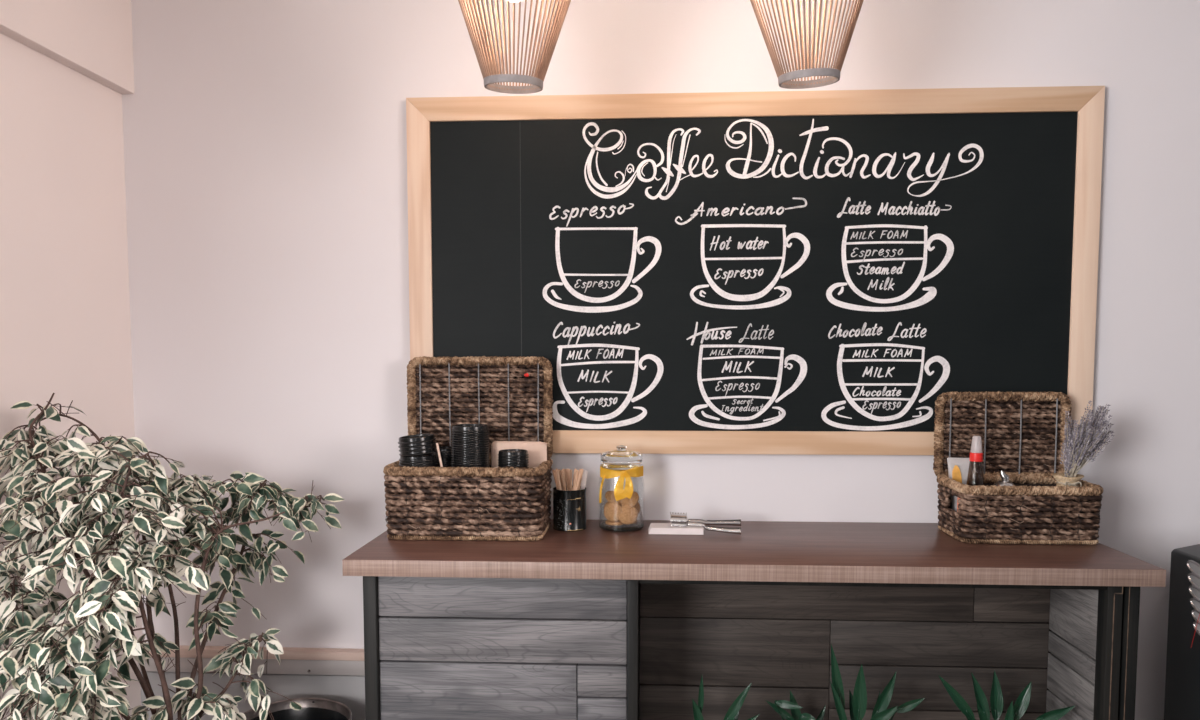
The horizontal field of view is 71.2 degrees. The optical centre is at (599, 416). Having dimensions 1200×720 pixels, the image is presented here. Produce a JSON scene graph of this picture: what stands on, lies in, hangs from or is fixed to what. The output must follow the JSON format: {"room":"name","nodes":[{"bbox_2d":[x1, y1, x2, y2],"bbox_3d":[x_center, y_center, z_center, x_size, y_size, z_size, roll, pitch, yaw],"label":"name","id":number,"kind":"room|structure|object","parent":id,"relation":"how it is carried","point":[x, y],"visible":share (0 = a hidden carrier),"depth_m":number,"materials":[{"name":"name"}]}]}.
{"room":"cafe","nodes":[
{"label":"cafe","id":0,"kind":"room"},
{"bbox_2d":[0,33,141,719],"bbox_3d":[-1.436,0.002,-0.207,0.150,2.750,5.150,0,4,3],"label":"wall","id":1,"kind":"structure","parent":0,"point":[65,323],"depth_m":1.94,"materials":[{"name":"paint"}]},
{"bbox_2d":[0,0,134,93],"bbox_3d":[-1.354,-1.013,-0.353,0.044,0.705,5.005,0,4,3],"label":"beam","id":2,"kind":"structure","parent":1,"relation":"attached to","point":[92,38],"depth_m":1.96,"materials":[{"name":"paint"}]},
{"bbox_2d":[122,0,1199,719],"bbox_3d":[1.068,-0.159,2.157,4.898,2.750,0.150,0,4,3],"label":"wall","id":3,"kind":"structure","parent":0,"point":[265,141],"depth_m":2.13,"materials":[{"name":"paint"}]},
{"bbox_2d":[138,657,364,675],"bbox_3d":[-0.808,0.661,2.223,0.848,0.040,0.029,0,4,3],"label":"trim","id":4,"kind":"structure","parent":3,"relation":"attached to","point":[308,667],"depth_m":2.21,"materials":[{"name":"wood"}]},
{"bbox_2d":[141,671,365,719],"bbox_3d":[-0.808,0.949,2.248,0.848,0.528,0.018,0,4,3],"label":"baseboard","id":5,"kind":"structure","parent":3,"relation":"attached to","point":[349,690],"depth_m":2.23,"materials":[{"name":"grey paint"}]},
{"bbox_2d":[149,645,363,660],"bbox_3d":[-0.808,0.628,2.220,0.848,0.023,0.030,0,4,3],"label":"ledge","id":6,"kind":"object","parent":3,"relation":"attached to","point":[290,653],"visible":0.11,"depth_m":2.21,"materials":[{"name":"white paint"}]},
{"bbox_2d":[406,86,1104,454],"bbox_3d":[0.363,-0.351,2.096,1.701,0.894,0.019,0,4,3],"label":"chalkboard","id":7,"kind":"object","parent":3,"relation":"attached to","point":[769,272],"visible":0.99,"depth_m":2.09,"materials":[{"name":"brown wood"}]},
{"bbox_3d":[0.934,-1.412,-0.430,4.898,0.100,5.150,0,4,3],"label":"ceiling","id":8,"kind":"structure","parent":0,"visible":0},
{"bbox_2d":[458,0,570,93],"bbox_3d":[-0.166,-1.074,1.618,0.332,0.850,0.329,-1,4,-9],"label":"pendant lamp","id":9,"kind":"object","parent":8,"relation":"hanging from","point":[487,60],"visible":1,"depth_m":1.63,"materials":[{"name":"wood"}]},
{"bbox_2d":[750,0,863,88],"bbox_3d":[0.395,-1.072,1.588,0.332,0.850,0.329,1,4,16],"label":"pendant lamp","id":10,"kind":"object","parent":8,"relation":"hanging from","point":[808,69],"visible":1,"depth_m":1.60,"materials":[{"name":"wood"}]},
{"bbox_3d":[0.935,1.432,-0.238,4.898,0.100,5.150,0,4,3],"label":"floor","id":11,"kind":"structure","parent":0,"visible":0},
{"bbox_2d":[0,393,344,719],"bbox_3d":[-0.887,0.605,1.625,0.706,1.296,0.561,-1,4,-8],"label":"fig","id":12,"kind":"object","parent":11,"relation":"on","point":[35,662],"visible":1,"depth_m":1.56,"materials":[{"name":"green plant"}]},
{"bbox_2d":[244,698,351,719],"bbox_3d":[-0.744,0.980,2.030,0.286,0.496,0.286,0,4,3],"label":"waste bin","id":13,"kind":"object","parent":11,"relation":"on","point":[314,708],"visible":0.88,"depth_m":2.14,"materials":[{"name":"metal"}]},
{"bbox_2d":[342,519,1165,719],"bbox_3d":[0.302,0.757,1.952,1.648,0.950,0.460,0,4,3],"label":"counter","id":14,"kind":"object","parent":11,"relation":"on","point":[594,622],"depth_m":1.78,"materials":[{"name":"brown wood"}]},
{"bbox_2d":[383,356,552,540],"bbox_3d":[-0.308,0.066,2.010,0.378,0.423,0.246,0,4,3],"label":"seagrass basket","id":15,"kind":"object","parent":14,"relation":"on","point":[423,503],"visible":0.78,"depth_m":1.94,"materials":[{"name":"wicker"}]},
{"bbox_2d":[492,443,546,467],"bbox_3d":[-0.193,0.165,2.023,0.132,0.204,0.003,0,4,3],"label":"paper sleeve","id":16,"kind":"object","parent":15,"relation":"in","point":[537,452],"visible":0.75,"depth_m":2.02,"materials":[{"name":"beige paper"}]},
{"bbox_3d":[-0.309,0.262,2.009,0.092,0.014,0.092,0,4,3],"label":"lid","id":17,"kind":"object","parent":15,"relation":"in","visible":0},
{"bbox_3d":[-0.308,0.257,2.008,0.092,0.014,0.092,0,4,3],"label":"lid","id":18,"kind":"object","parent":17,"relation":"on","visible":0},
{"bbox_3d":[-0.309,0.251,2.007,0.092,0.014,0.092,0,4,3],"label":"lid","id":19,"kind":"object","parent":18,"relation":"on","visible":0},
{"bbox_3d":[-0.309,0.245,2.007,0.092,0.014,0.092,0,4,3],"label":"lid","id":20,"kind":"object","parent":19,"relation":"on","visible":0},
{"bbox_3d":[-0.309,0.240,2.006,0.092,0.014,0.092,0,4,3],"label":"lid","id":21,"kind":"object","parent":20,"relation":"on","visible":0},
{"bbox_3d":[-0.308,0.234,2.006,0.092,0.014,0.092,0,4,3],"label":"lid","id":22,"kind":"object","parent":21,"relation":"on","visible":0},
{"bbox_3d":[-0.308,0.229,2.005,0.092,0.014,0.092,0,4,3],"label":"lid","id":23,"kind":"object","parent":22,"relation":"on","visible":0},
{"bbox_3d":[-0.309,0.223,2.006,0.092,0.014,0.092,0,4,3],"label":"lid","id":24,"kind":"object","parent":23,"relation":"on","visible":0},
{"bbox_3d":[-0.309,0.217,2.006,0.092,0.014,0.092,0,4,3],"label":"lid","id":25,"kind":"object","parent":24,"relation":"on","visible":0},
{"bbox_3d":[-0.308,0.212,2.004,0.092,0.014,0.092,0,4,3],"label":"lid","id":26,"kind":"object","parent":25,"relation":"on","visible":0},
{"bbox_3d":[-0.309,0.206,2.004,0.092,0.014,0.092,0,4,3],"label":"lid","id":27,"kind":"object","parent":26,"relation":"on","visible":0},
{"bbox_3d":[-0.308,0.201,2.004,0.092,0.014,0.092,0,4,3],"label":"lid","id":28,"kind":"object","parent":27,"relation":"on","visible":0},
{"bbox_3d":[-0.309,0.195,2.004,0.092,0.014,0.092,0,4,3],"label":"lid","id":29,"kind":"object","parent":28,"relation":"on","visible":0},
{"bbox_3d":[-0.309,0.190,2.003,0.092,0.014,0.092,0,4,3],"label":"lid","id":30,"kind":"object","parent":29,"relation":"on","visible":0},
{"bbox_3d":[-0.309,0.184,2.003,0.092,0.014,0.092,0,4,3],"label":"lid","id":31,"kind":"object","parent":30,"relation":"on","visible":0},
{"bbox_3d":[-0.309,0.178,2.002,0.092,0.014,0.092,0,4,3],"label":"lid","id":32,"kind":"object","parent":31,"relation":"on","visible":0},
{"bbox_3d":[-0.309,0.173,2.002,0.092,0.014,0.092,0,4,3],"label":"lid","id":33,"kind":"object","parent":32,"relation":"on","visible":0},
{"bbox_3d":[-0.309,0.167,2.001,0.092,0.014,0.092,0,4,3],"label":"lid","id":34,"kind":"object","parent":33,"relation":"on","visible":0},
{"bbox_3d":[-0.308,0.162,2.001,0.092,0.014,0.092,0,4,3],"label":"lid","id":35,"kind":"object","parent":34,"relation":"on","visible":0},
{"bbox_3d":[-0.309,0.156,2.001,0.092,0.014,0.092,0,4,3],"label":"lid","id":36,"kind":"object","parent":35,"relation":"on","visible":0},
{"bbox_3d":[-0.308,0.150,2.001,0.092,0.014,0.092,0,4,3],"label":"lid","id":37,"kind":"object","parent":36,"relation":"on","visible":0},
{"bbox_3d":[-0.309,0.145,2.000,0.092,0.014,0.092,0,4,3],"label":"lid","id":38,"kind":"object","parent":37,"relation":"on","visible":0},
{"bbox_3d":[-0.309,0.139,2.000,0.092,0.014,0.092,0,4,3],"label":"lid","id":39,"kind":"object","parent":38,"relation":"on","visible":0},
{"bbox_3d":[-0.308,0.134,1.999,0.092,0.014,0.092,0,4,3],"label":"lid","id":40,"kind":"object","parent":39,"relation":"on","visible":0},
{"bbox_3d":[-0.308,0.128,1.999,0.092,0.014,0.092,0,4,3],"label":"lid","id":41,"kind":"object","parent":40,"relation":"on","visible":0},
{"bbox_3d":[-0.309,0.123,1.999,0.092,0.014,0.092,0,4,3],"label":"lid","id":42,"kind":"object","parent":41,"relation":"on","visible":0},
{"bbox_3d":[-0.308,0.117,1.999,0.092,0.014,0.092,0,4,3],"label":"lid","id":43,"kind":"object","parent":42,"relation":"on","visible":0},
{"bbox_2d":[451,462,489,467],"bbox_3d":[-0.309,0.111,1.998,0.092,0.014,0.092,0,4,3],"label":"lid","id":44,"kind":"object","parent":43,"relation":"on","point":[487,465],"visible":0.33,"depth_m":1.97,"materials":[{"name":"black plastic"}]},
{"bbox_2d":[451,460,489,465],"bbox_3d":[-0.309,0.106,1.997,0.092,0.014,0.092,0,4,3],"label":"lid","id":45,"kind":"object","parent":44,"relation":"on","point":[452,463],"visible":0.45,"depth_m":1.96,"materials":[{"name":"black plastic"}]},
{"bbox_2d":[451,457,489,462],"bbox_3d":[-0.308,0.100,1.997,0.092,0.014,0.092,0,4,3],"label":"lid","id":46,"kind":"object","parent":45,"relation":"on","point":[487,460],"visible":0.42,"depth_m":1.96,"materials":[{"name":"black plastic"}]},
{"bbox_2d":[451,455,488,460],"bbox_3d":[-0.309,0.095,1.997,0.092,0.014,0.092,0,4,3],"label":"lid","id":47,"kind":"object","parent":46,"relation":"on","point":[456,459],"visible":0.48,"depth_m":1.96,"materials":[{"name":"black plastic"}]},
{"bbox_2d":[451,452,489,458],"bbox_3d":[-0.309,0.089,1.997,0.092,0.014,0.092,0,4,3],"label":"lid","id":48,"kind":"object","parent":47,"relation":"on","point":[488,455],"visible":0.41,"depth_m":1.96,"materials":[{"name":"black plastic"}]},
{"bbox_2d":[451,450,489,455],"bbox_3d":[-0.309,0.083,1.996,0.092,0.014,0.092,0,4,3],"label":"lid","id":49,"kind":"object","parent":48,"relation":"on","point":[454,454],"visible":0.38,"depth_m":1.96,"materials":[{"name":"black plastic"}]},
{"bbox_2d":[451,450,489,453],"bbox_3d":[-0.309,0.078,1.996,0.092,0.014,0.092,0,4,3],"label":"lid","id":50,"kind":"object","parent":49,"relation":"on","point":[485,451],"visible":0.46,"depth_m":1.96,"materials":[{"name":"black plastic"}]},
{"bbox_2d":[451,447,489,451],"bbox_3d":[-0.309,0.072,1.995,0.092,0.014,0.092,0,4,3],"label":"lid","id":51,"kind":"object","parent":50,"relation":"on","point":[488,448],"visible":0.43,"depth_m":1.96,"materials":[{"name":"black plastic"}]},
{"bbox_2d":[451,443,489,448],"bbox_3d":[-0.309,0.067,1.994,0.092,0.014,0.092,0,4,3],"label":"lid","id":52,"kind":"object","parent":51,"relation":"on","point":[486,446],"visible":0.44,"depth_m":1.96,"materials":[{"name":"black plastic"}]},
{"bbox_2d":[451,441,488,446],"bbox_3d":[-0.309,0.061,1.995,0.092,0.014,0.092,0,4,3],"label":"lid","id":53,"kind":"object","parent":52,"relation":"on","point":[452,444],"visible":0.38,"depth_m":1.96,"materials":[{"name":"black plastic"}]},
{"bbox_2d":[451,438,489,443],"bbox_3d":[-0.308,0.056,1.994,0.092,0.014,0.092,0,4,3],"label":"lid","id":54,"kind":"object","parent":53,"relation":"on","point":[488,441],"visible":0.39,"depth_m":1.96,"materials":[{"name":"black plastic"}]},
{"bbox_2d":[451,436,488,441],"bbox_3d":[-0.309,0.050,1.993,0.092,0.014,0.092,0,4,3],"label":"lid","id":55,"kind":"object","parent":54,"relation":"on","point":[456,440],"visible":0.43,"depth_m":1.95,"materials":[{"name":"black plastic"}]},
{"bbox_2d":[451,436,488,438],"bbox_3d":[-0.309,0.044,1.994,0.092,0.014,0.092,0,4,3],"label":"lid","id":56,"kind":"object","parent":55,"relation":"on","point":[485,437],"visible":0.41,"depth_m":1.96,"materials":[{"name":"black plastic"}]},
{"bbox_2d":[451,433,489,436],"bbox_3d":[-0.308,0.039,1.993,0.092,0.014,0.092,0,4,3],"label":"lid","id":57,"kind":"object","parent":56,"relation":"on","point":[487,434],"visible":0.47,"depth_m":1.96,"materials":[{"name":"black plastic"}]},
{"bbox_2d":[451,428,489,434],"bbox_3d":[-0.308,0.033,1.992,0.092,0.014,0.092,0,4,3],"label":"lid","id":58,"kind":"object","parent":57,"relation":"on","point":[452,432],"visible":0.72,"depth_m":1.95,"materials":[{"name":"black plastic"}]},
{"bbox_2d":[451,424,488,431],"bbox_3d":[-0.309,0.028,1.993,0.092,0.014,0.092,0,4,3],"label":"lid","id":59,"kind":"object","parent":58,"relation":"on","point":[457,426],"visible":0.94,"depth_m":1.96,"materials":[{"name":"black plastic"}]},
{"bbox_3d":[-0.205,0.265,1.983,0.073,0.011,0.073,0,4,3],"label":"lid","id":60,"kind":"object","parent":15,"relation":"in","visible":0},
{"bbox_3d":[-0.205,0.259,1.982,0.073,0.011,0.073,0,4,3],"label":"lid","id":61,"kind":"object","parent":60,"relation":"on","visible":0},
{"bbox_3d":[-0.204,0.253,1.981,0.073,0.011,0.073,0,4,3],"label":"lid","id":62,"kind":"object","parent":61,"relation":"on","visible":0},
{"bbox_3d":[-0.205,0.247,1.982,0.073,0.011,0.073,0,4,3],"label":"lid","id":63,"kind":"object","parent":62,"relation":"on","visible":0},
{"bbox_3d":[-0.205,0.241,1.981,0.073,0.011,0.073,0,4,3],"label":"lid","id":64,"kind":"object","parent":63,"relation":"on","visible":0},
{"bbox_3d":[-0.204,0.234,1.981,0.073,0.011,0.073,0,4,3],"label":"lid","id":65,"kind":"object","parent":64,"relation":"on","visible":0},
{"bbox_3d":[-0.204,0.228,1.980,0.073,0.011,0.073,0,4,3],"label":"lid","id":66,"kind":"object","parent":65,"relation":"on","visible":0},
{"bbox_3d":[-0.204,0.222,1.979,0.073,0.011,0.073,0,4,3],"label":"lid","id":67,"kind":"object","parent":66,"relation":"on","visible":0},
{"bbox_3d":[-0.204,0.216,1.980,0.073,0.011,0.073,0,4,3],"label":"lid","id":68,"kind":"object","parent":67,"relation":"on","visible":0},
{"bbox_3d":[-0.204,0.210,1.979,0.073,0.011,0.073,0,4,3],"label":"lid","id":69,"kind":"object","parent":68,"relation":"on","visible":0},
{"bbox_3d":[-0.204,0.203,1.978,0.073,0.011,0.073,0,4,3],"label":"lid","id":70,"kind":"object","parent":69,"relation":"on","visible":0},
{"bbox_3d":[-0.204,0.197,1.978,0.073,0.011,0.073,0,4,3],"label":"lid","id":71,"kind":"object","parent":70,"relation":"on","visible":0},
{"bbox_3d":[-0.205,0.191,1.977,0.073,0.011,0.073,0,4,3],"label":"lid","id":72,"kind":"object","parent":71,"relation":"on","visible":0},
{"bbox_3d":[-0.204,0.185,1.977,0.073,0.011,0.073,0,4,3],"label":"lid","id":73,"kind":"object","parent":72,"relation":"on","visible":0},
{"bbox_3d":[-0.204,0.179,1.977,0.073,0.011,0.073,0,4,3],"label":"lid","id":74,"kind":"object","parent":73,"relation":"on","visible":0},
{"bbox_3d":[-0.204,0.172,1.977,0.073,0.011,0.073,0,4,3],"label":"lid","id":75,"kind":"object","parent":74,"relation":"on","visible":0},
{"bbox_3d":[-0.204,0.166,1.976,0.073,0.011,0.073,0,4,3],"label":"lid","id":76,"kind":"object","parent":75,"relation":"on","visible":0},
{"bbox_3d":[-0.204,0.160,1.976,0.073,0.011,0.073,0,4,3],"label":"lid","id":77,"kind":"object","parent":76,"relation":"on","visible":0},
{"bbox_3d":[-0.204,0.154,1.975,0.073,0.011,0.073,0,4,3],"label":"lid","id":78,"kind":"object","parent":77,"relation":"on","visible":0},
{"bbox_3d":[-0.205,0.148,1.974,0.073,0.011,0.073,0,4,3],"label":"lid","id":79,"kind":"object","parent":78,"relation":"on","visible":0},
{"bbox_3d":[-0.204,0.142,1.974,0.073,0.011,0.073,0,4,3],"label":"lid","id":80,"kind":"object","parent":79,"relation":"on","visible":0},
{"bbox_3d":[-0.204,0.135,1.974,0.073,0.011,0.073,0,4,3],"label":"lid","id":81,"kind":"object","parent":80,"relation":"on","visible":0},
{"bbox_3d":[-0.204,0.129,1.973,0.073,0.011,0.073,0,4,3],"label":"lid","id":82,"kind":"object","parent":81,"relation":"on","visible":0},
{"bbox_3d":[-0.205,0.123,1.973,0.073,0.011,0.073,0,4,3],"label":"lid","id":83,"kind":"object","parent":82,"relation":"on","visible":0},
{"bbox_3d":[-0.204,0.117,1.973,0.073,0.011,0.073,0,4,3],"label":"lid","id":84,"kind":"object","parent":83,"relation":"on","visible":0},
{"bbox_2d":[498,463,528,466],"bbox_3d":[-0.204,0.111,1.973,0.073,0.011,0.073,0,4,3],"label":"lid","id":85,"kind":"object","parent":84,"relation":"on","point":[527,464],"visible":0.45,"depth_m":1.95,"materials":[{"name":"black plastic"}]},
{"bbox_2d":[498,461,528,464],"bbox_3d":[-0.204,0.104,1.972,0.073,0.011,0.073,0,4,3],"label":"lid","id":86,"kind":"object","parent":85,"relation":"on","point":[499,462],"visible":0.45,"depth_m":1.94,"materials":[{"name":"black plastic"}]},
{"bbox_2d":[498,457,528,461],"bbox_3d":[-0.204,0.098,1.971,0.073,0.011,0.073,0,4,3],"label":"lid","id":87,"kind":"object","parent":86,"relation":"on","point":[526,459],"visible":0.37,"depth_m":1.94,"materials":[{"name":"black plastic"}]},
{"bbox_2d":[498,456,528,458],"bbox_3d":[-0.204,0.092,1.972,0.073,0.011,0.073,0,4,3],"label":"lid","id":88,"kind":"object","parent":87,"relation":"on","point":[499,457],"visible":0.46,"depth_m":1.94,"materials":[{"name":"black plastic"}]},
{"bbox_2d":[498,449,528,456],"bbox_3d":[-0.204,0.086,1.971,0.073,0.011,0.073,0,4,3],"label":"lid","id":89,"kind":"object","parent":88,"relation":"on","point":[507,452],"visible":1,"depth_m":1.95,"materials":[{"name":"black plastic"}]},
{"bbox_3d":[-0.429,0.264,1.986,0.088,0.013,0.088,0,4,3],"label":"lid","id":90,"kind":"object","parent":15,"relation":"in","visible":0},
{"bbox_3d":[-0.429,0.258,1.985,0.088,0.013,0.088,0,4,3],"label":"lid","id":91,"kind":"object","parent":90,"relation":"on","visible":0},
{"bbox_3d":[-0.430,0.253,1.986,0.088,0.013,0.088,0,4,3],"label":"lid","id":92,"kind":"object","parent":91,"relation":"on","visible":0},
{"bbox_3d":[-0.427,0.247,1.986,0.088,0.013,0.088,0,4,3],"label":"lid","id":93,"kind":"object","parent":92,"relation":"on","visible":0},
{"bbox_3d":[-0.428,0.242,1.984,0.088,0.013,0.088,0,4,3],"label":"lid","id":94,"kind":"object","parent":93,"relation":"on","visible":0},
{"bbox_3d":[-0.429,0.236,1.984,0.088,0.013,0.088,0,4,3],"label":"lid","id":95,"kind":"object","parent":94,"relation":"on","visible":0},
{"bbox_3d":[-0.430,0.231,1.983,0.088,0.013,0.088,0,4,3],"label":"lid","id":96,"kind":"object","parent":95,"relation":"on","visible":0},
{"bbox_3d":[-0.429,0.225,1.985,0.088,0.013,0.088,0,4,3],"label":"lid","id":97,"kind":"object","parent":96,"relation":"on","visible":0},
{"bbox_3d":[-0.428,0.219,1.984,0.088,0.013,0.088,0,4,3],"label":"lid","id":98,"kind":"object","parent":97,"relation":"on","visible":0},
{"bbox_3d":[-0.428,0.214,1.982,0.088,0.013,0.088,0,4,3],"label":"lid","id":99,"kind":"object","parent":98,"relation":"on","visible":0},
{"bbox_3d":[-0.429,0.208,1.983,0.088,0.013,0.088,0,4,3],"label":"lid","id":100,"kind":"object","parent":99,"relation":"on","visible":0},
{"bbox_3d":[-0.428,0.202,1.983,0.088,0.013,0.088,0,4,3],"label":"lid","id":101,"kind":"object","parent":100,"relation":"on","visible":0},
{"bbox_3d":[-0.428,0.197,1.981,0.088,0.013,0.088,0,4,3],"label":"lid","id":102,"kind":"object","parent":101,"relation":"on","visible":0},
{"bbox_3d":[-0.428,0.191,1.982,0.088,0.013,0.088,0,4,3],"label":"lid","id":103,"kind":"object","parent":102,"relation":"on","visible":0},
{"bbox_3d":[-0.429,0.186,1.980,0.088,0.013,0.088,0,4,3],"label":"lid","id":104,"kind":"object","parent":103,"relation":"on","visible":0},
{"bbox_3d":[-0.429,0.180,1.980,0.088,0.013,0.088,0,4,3],"label":"lid","id":105,"kind":"object","parent":104,"relation":"on","visible":0},
{"bbox_3d":[-0.427,0.175,1.982,0.088,0.013,0.088,0,4,3],"label":"lid","id":106,"kind":"object","parent":105,"relation":"on","visible":0},
{"bbox_3d":[-0.428,0.169,1.980,0.088,0.013,0.088,0,4,3],"label":"lid","id":107,"kind":"object","parent":106,"relation":"on","visible":0},
{"bbox_3d":[-0.427,0.163,1.980,0.088,0.013,0.088,0,4,3],"label":"lid","id":108,"kind":"object","parent":107,"relation":"on","visible":0},
{"bbox_3d":[-0.427,0.158,1.980,0.088,0.013,0.088,0,4,3],"label":"lid","id":109,"kind":"object","parent":108,"relation":"on","visible":0},
{"bbox_3d":[-0.429,0.152,1.979,0.088,0.013,0.088,0,4,3],"label":"lid","id":110,"kind":"object","parent":109,"relation":"on","visible":0},
{"bbox_3d":[-0.428,0.147,1.979,0.088,0.013,0.088,0,4,3],"label":"lid","id":111,"kind":"object","parent":110,"relation":"on","visible":0},
{"bbox_3d":[-0.430,0.141,1.978,0.088,0.013,0.088,0,4,3],"label":"lid","id":112,"kind":"object","parent":111,"relation":"on","visible":0},
{"bbox_3d":[-0.428,0.136,1.977,0.088,0.013,0.088,0,4,3],"label":"lid","id":113,"kind":"object","parent":112,"relation":"on","visible":0},
{"bbox_3d":[-0.430,0.130,1.978,0.088,0.013,0.088,0,4,3],"label":"lid","id":114,"kind":"object","parent":113,"relation":"on","visible":0},
{"bbox_3d":[-0.429,0.124,1.977,0.088,0.013,0.088,0,4,3],"label":"lid","id":115,"kind":"object","parent":114,"relation":"on","visible":0},
{"bbox_3d":[-0.429,0.119,1.976,0.088,0.013,0.088,0,4,3],"label":"lid","id":116,"kind":"object","parent":115,"relation":"on","visible":0},
{"bbox_2d":[420,463,437,466],"bbox_3d":[-0.427,0.113,1.976,0.088,0.013,0.088,0,4,3],"label":"lid","id":117,"kind":"object","parent":116,"relation":"on","point":[432,463],"visible":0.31,"depth_m":1.95,"materials":[{"name":"black plastic"}]},
{"bbox_2d":[399,461,436,466],"bbox_3d":[-0.429,0.108,1.975,0.088,0.013,0.088,0,4,3],"label":"lid","id":118,"kind":"object","parent":117,"relation":"on","point":[406,465],"visible":0.36,"depth_m":1.94,"materials":[{"name":"black plastic"}]},
{"bbox_2d":[399,457,436,464],"bbox_3d":[-0.428,0.102,1.975,0.088,0.013,0.088,0,4,3],"label":"lid","id":119,"kind":"object","parent":118,"relation":"on","point":[434,461],"visible":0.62,"depth_m":1.94,"materials":[{"name":"black plastic"}]},
{"bbox_2d":[399,453,436,461],"bbox_3d":[-0.429,0.096,1.976,0.088,0.013,0.088,0,4,3],"label":"lid","id":120,"kind":"object","parent":119,"relation":"on","point":[431,455],"visible":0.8,"depth_m":1.94,"materials":[{"name":"black plastic"}]},
{"bbox_2d":[399,448,436,455],"bbox_3d":[-0.428,0.080,1.974,0.089,0.020,0.089,3,5,36],"label":"lid","id":121,"kind":"object","parent":120,"relation":"on","point":[416,453],"visible":0.37,"depth_m":1.94,"materials":[{"name":"black plastic"}]},
{"bbox_2d":[399,444,436,451],"bbox_3d":[-0.429,0.071,1.974,0.089,0.020,0.089,3,5,36],"label":"lid","id":122,"kind":"object","parent":121,"relation":"on","point":[434,445],"visible":0.51,"depth_m":1.94,"materials":[{"name":"black plastic"}]},
{"bbox_2d":[398,440,435,447],"bbox_3d":[-0.430,0.062,1.973,0.089,0.020,0.089,3,5,36],"label":"lid","id":123,"kind":"object","parent":122,"relation":"on","point":[430,442],"visible":0.5,"depth_m":1.94,"materials":[{"name":"black plastic"}]},
{"bbox_2d":[398,434,435,443],"bbox_3d":[-0.431,0.053,1.972,0.089,0.020,0.089,3,5,36],"label":"lid","id":124,"kind":"object","parent":123,"relation":"on","point":[418,438],"visible":1,"depth_m":1.94,"materials":[{"name":"black plastic"}]},
{"bbox_2d":[553,486,586,530],"bbox_3d":[-0.074,0.224,2.050,0.083,0.099,0.083,0,4,3],"label":"tin","id":125,"kind":"object","parent":14,"relation":"on","point":[569,507],"visible":0.95,"depth_m":2.02,"materials":[{"name":"black metal"}]},
{"bbox_2d":[599,445,643,530],"bbox_3d":[0.052,0.172,2.049,0.112,0.203,0.119,0,4,3],"label":"jar","id":126,"kind":"object","parent":14,"relation":"on","point":[621,462],"visible":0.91,"depth_m":2.01,"materials":[{"name":"clear glass"}]},
{"bbox_2d":[604,502,621,521],"bbox_3d":[0.033,0.232,2.031,0.047,0.047,0.014,0,4,1],"label":"biscuit","id":127,"kind":"object","parent":126,"relation":"in","point":[612,511],"visible":1,"depth_m":2.03,"materials":[{"name":"brown food"}]},
{"bbox_2d":[619,504,637,524],"bbox_3d":[0.067,0.237,2.029,0.050,0.049,0.020,0,4,1],"label":"biscuit","id":128,"kind":"object","parent":126,"relation":"in","point":[627,516],"visible":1,"depth_m":2.02,"materials":[{"name":"brown food"}]},
{"bbox_2d":[670,512,740,534],"bbox_3d":[0.254,0.254,2.000,0.172,0.045,0.058,0,4,3],"label":"serving tongs","id":129,"kind":"object","parent":14,"relation":"on","point":[677,520],"visible":1,"depth_m":1.99,"materials":[{"name":"metal"}]},
{"bbox_2d":[692,676,759,719],"bbox_3d":[0.275,0.735,1.853,0.144,0.336,0.128,0,4,3],"label":"plant","id":130,"kind":"object","parent":14,"relation":"on","point":[732,713],"visible":1,"depth_m":1.83,"materials":[{"name":"green plant"}]},
{"bbox_2d":[765,691,825,719],"bbox_3d":[0.450,0.762,1.896,0.128,0.276,0.128,2,4,30],"label":"plant","id":131,"kind":"object","parent":14,"relation":"on","point":[792,704],"visible":1,"depth_m":1.87,"materials":[{"name":"green plant"}]},
{"bbox_2d":[830,645,924,719],"bbox_3d":[0.593,0.699,1.810,0.164,0.413,0.135,3,5,40],"label":"plant","id":132,"kind":"object","parent":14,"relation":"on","point":[858,700],"visible":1,"depth_m":1.80,"materials":[{"name":"green plant"}]},
{"bbox_2d":[938,670,1075,719],"bbox_3d":[0.870,0.730,1.821,0.282,0.349,0.128,0,4,3],"label":"plant","id":133,"kind":"object","parent":14,"relation":"on","point":[1015,712],"visible":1,"depth_m":1.81,"materials":[{"name":"green plant"}]},
{"bbox_2d":[933,391,1102,544],"bbox_3d":[0.975,0.112,1.957,0.329,0.337,0.220,0,4,3],"label":"seagrass basket","id":134,"kind":"object","parent":14,"relation":"on","point":[1031,511],"visible":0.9,"depth_m":2.03,"materials":[{"name":"wicker"}]},
{"bbox_2d":[964,436,984,527],"bbox_3d":[0.885,0.158,1.977,0.046,0.224,0.046,0,4,3],"label":"syrup bottle","id":135,"kind":"object","parent":134,"relation":"in","point":[975,476],"visible":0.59,"depth_m":1.96,"materials":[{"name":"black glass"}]},
{"bbox_2d":[1052,400,1114,486],"bbox_3d":[1.101,0.116,1.913,0.149,0.309,0.110,0,4,3],"label":"bunch","id":136,"kind":"object","parent":134,"relation":"in","point":[1078,444],"visible":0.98,"depth_m":1.89,"materials":[{"name":"purple plant"}]},
{"bbox_2d":[1164,544,1199,719],"bbox_3d":[1.603,0.776,1.694,0.554,0.946,0.600,0,4,3],"label":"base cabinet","id":137,"kind":"object","parent":11,"relation":"on","point":[1182,680],"visible":1,"depth_m":1.93,"materials":[{"name":"metal"}]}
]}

